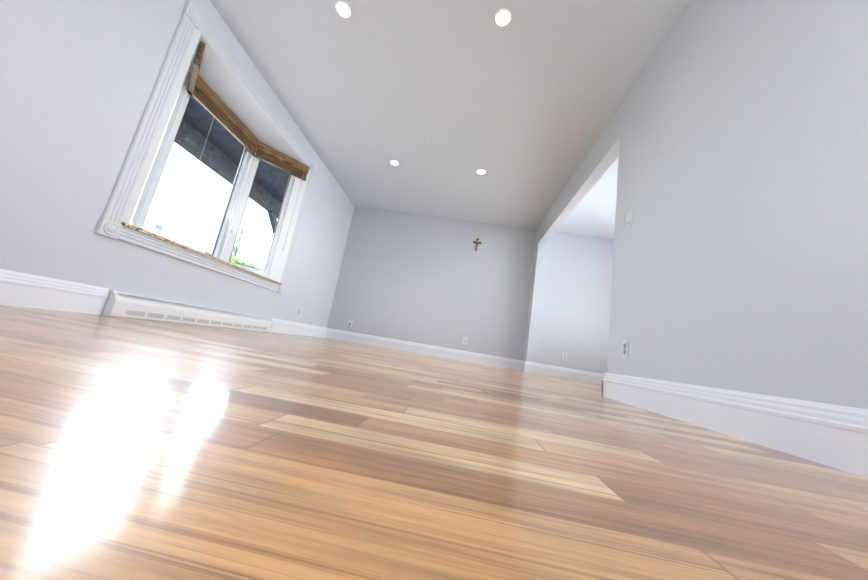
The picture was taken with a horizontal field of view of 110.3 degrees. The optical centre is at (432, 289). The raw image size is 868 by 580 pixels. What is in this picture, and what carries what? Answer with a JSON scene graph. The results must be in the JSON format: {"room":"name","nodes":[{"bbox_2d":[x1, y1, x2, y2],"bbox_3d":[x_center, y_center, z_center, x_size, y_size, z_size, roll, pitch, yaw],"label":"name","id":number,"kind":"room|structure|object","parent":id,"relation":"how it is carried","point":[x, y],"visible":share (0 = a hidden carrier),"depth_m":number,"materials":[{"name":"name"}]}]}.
{"room":"empty living room","nodes":[
{"label":"empty living room","id":0,"kind":"room"},
{"bbox_2d":[0,0,353,327],"bbox_3d":[-2.036,-1.131,1.683,0.200,2.440,8.054,8,-11,6],"label":"wall","id":1,"kind":"structure","parent":0,"point":[78,78],"depth_m":1.78,"materials":[{"name":"grey paint"}]},
{"bbox_2d":[102,290,273,332],"bbox_3d":[-1.988,0.258,2.754,0.072,0.163,1.710,8,-11,6],"label":"baseboard heater","id":2,"kind":"object","parent":1,"relation":"attached to","point":[123,305],"visible":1,"depth_m":2.35,"materials":[{"name":"white metal"}]},
{"bbox_2d":[121,222,281,284],"bbox_3d":[-2.150,-0.275,2.840,0.485,0.025,1.798,8,-11,6],"label":"window sill","id":3,"kind":"structure","parent":1,"relation":"attached to","point":[135,228],"depth_m":2.41,"materials":[{"name":"wood"}]},
{"bbox_2d":[95,0,315,293],"bbox_3d":[-1.801,-0.995,2.962,0.036,1.772,2.002,8,-11,6],"label":"window frame","id":4,"kind":"structure","parent":1,"relation":"in","point":[109,225],"depth_m":2.13,"materials":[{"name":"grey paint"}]},
{"bbox_2d":[121,28,310,282],"bbox_3d":[-2.029,-1.037,2.985,0.520,1.545,1.863,8,-11,6],"label":"window bay","id":5,"kind":"object","parent":1,"relation":"in","point":[189,82],"visible":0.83,"depth_m":3.21,"materials":[{"name":"white plastic"}]},
{"bbox_2d":[199,36,304,164],"bbox_3d":[-2.083,-1.022,2.988,0.529,2.100,1.800,8,-11,6],"label":"soffit","id":6,"kind":"structure","parent":0,"point":[216,75],"depth_m":2.93,"materials":[{"name":"grey paint"}]},
{"bbox_2d":[0,305,867,579],"bbox_3d":[1.445,0.654,1.054,7.701,0.120,8.054,8,-11,6],"label":"floor","id":7,"kind":"structure","parent":0,"point":[135,449],"depth_m":0.35,"materials":[{"name":"brown wood"}]},
{"bbox_2d":[210,0,689,238],"bbox_3d":[1.862,-1.826,1.532,7.701,0.120,8.054,8,-11,6],"label":"ceiling","id":8,"kind":"structure","parent":0,"point":[441,102],"depth_m":2.77,"materials":[{"name":"grey paint"}]},
{"bbox_2d":[335,0,351,18],"bbox_3d":[-0.653,-2.052,2.219,0.120,0.006,0.120,8,-11,6],"label":"recessed light","id":9,"kind":"object","parent":8,"relation":"in","point":[343,9],"visible":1,"depth_m":2.22,"materials":[{"name":"white"}]},
{"bbox_2d":[390,160,398,165],"bbox_3d":[-0.508,-1.681,4.019,0.120,0.006,0.120,8,-11,6],"label":"recessed light","id":10,"kind":"object","parent":8,"relation":"in","point":[394,162],"visible":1,"depth_m":4.02,"materials":[{"name":"white"}]},
{"bbox_2d":[477,169,485,174],"bbox_3d":[0.629,-1.513,3.898,0.120,0.006,0.120,8,-11,6],"label":"recessed light","id":11,"kind":"object","parent":8,"relation":"in","point":[481,171],"visible":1,"depth_m":3.89,"materials":[{"name":"white"}]},
{"bbox_2d":[494,8,511,26],"bbox_3d":[0.490,-1.883,2.098,0.120,0.006,0.120,8,-11,6],"label":"recessed light","id":12,"kind":"object","parent":8,"relation":"in","point":[502,17],"visible":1,"depth_m":2.10,"materials":[{"name":"white"}]},
{"bbox_2d":[327,207,613,373],"bbox_3d":[2.042,0.215,5.119,7.501,2.440,0.200,8,-11,6],"label":"wall","id":13,"kind":"structure","parent":0,"point":[432,281],"depth_m":5.17,"materials":[{"name":"grey paint"}]},
{"bbox_2d":[462,337,467,343],"bbox_3d":[0.538,0.850,4.995,0.070,0.115,0.009,8,-11,6],"label":"electrical outlet","id":14,"kind":"object","parent":13,"relation":"attached to","point":[464,340],"visible":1,"depth_m":4.99,"materials":[{"name":"white plastic"}]},
{"bbox_2d":[473,238,480,250],"bbox_3d":[0.782,-0.784,5.303,0.146,0.234,0.026,8,-11,6],"label":"crucifix","id":15,"kind":"object","parent":13,"relation":"attached to","point":[477,242],"visible":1,"depth_m":5.30,"materials":[{"name":"brown wood"}]},
{"bbox_2d":[562,353,566,360],"bbox_3d":[2.119,1.083,4.828,0.070,0.115,0.009,8,-11,6],"label":"electrical outlet","id":16,"kind":"object","parent":13,"relation":"attached to","point":[564,356],"visible":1,"depth_m":4.83,"materials":[{"name":"white plastic"}]},
{"bbox_2d":[523,0,867,408],"bbox_3d":[1.399,-0.624,1.320,0.110,2.440,7.654,8,-11,6],"label":"wall","id":17,"kind":"structure","parent":0,"point":[733,136],"depth_m":1.26,"materials":[{"name":"grey paint"}]},
{"bbox_2d":[0,269,867,477],"bbox_3d":[1.469,0.513,1.082,7.301,0.170,7.654,8,-11,6],"label":"baseboard","id":18,"kind":"structure","parent":17,"relation":"attached to","point":[833,436],"depth_m":1.38,"materials":[{"name":"white paint"}]},
{"bbox_2d":[622,340,628,357],"bbox_3d":[1.258,0.389,1.972,0.009,0.115,0.070,8,-11,6],"label":"electrical outlet","id":19,"kind":"object","parent":17,"relation":"attached to","point":[625,349],"visible":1,"depth_m":1.96,"materials":[{"name":"white plastic"}]},
{"bbox_2d":[626,209,632,227],"bbox_3d":[1.407,-0.503,2.165,0.014,0.115,0.070,8,-11,6],"label":"light switch","id":20,"kind":"object","parent":17,"relation":"attached to","point":[629,218],"visible":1,"depth_m":2.15,"materials":[{"name":"white plastic"}]},
{"label":"outside","id":21,"kind":"structure","parent":0,"visible":0},
{"bbox_3d":[-30.542,-1.947,12.575,57.799,0.300,100.000,8,-11,6],"label":"ground","id":22,"kind":"structure","parent":21,"visible":0},
{"bbox_2d":[174,96,289,234],"bbox_3d":[-3.399,-0.786,4.694,2.389,3.350,15.073,8,-11,6],"label":"roof overhang","id":23,"kind":"object","parent":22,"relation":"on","point":[189,130],"depth_m":5.07,"materials":[{"name":"paint"}]},
{"bbox_3d":[-33.861,-2.596,12.959,51.000,0.020,100.000,8,-11,6],"label":"grass","id":24,"kind":"structure","parent":22,"relation":"on","visible":0},
{"bbox_2d":[232,223,244,257],"bbox_3d":[-18.623,-2.069,28.033,3.151,9.576,3.104,8,-11,6],"label":"tree","id":25,"kind":"object","parent":24,"relation":"on","point":[239,244],"depth_m":28.41,"materials":[{"name":"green plant"}]},
{"bbox_2d":[230,255,256,267],"bbox_3d":[-13.512,-0.092,20.096,4.714,4.451,4.559,8,-11,6],"label":"tree","id":26,"kind":"object","parent":24,"relation":"on","point":[234,258],"depth_m":20.16,"materials":[{"name":"green plant"}]}
]}

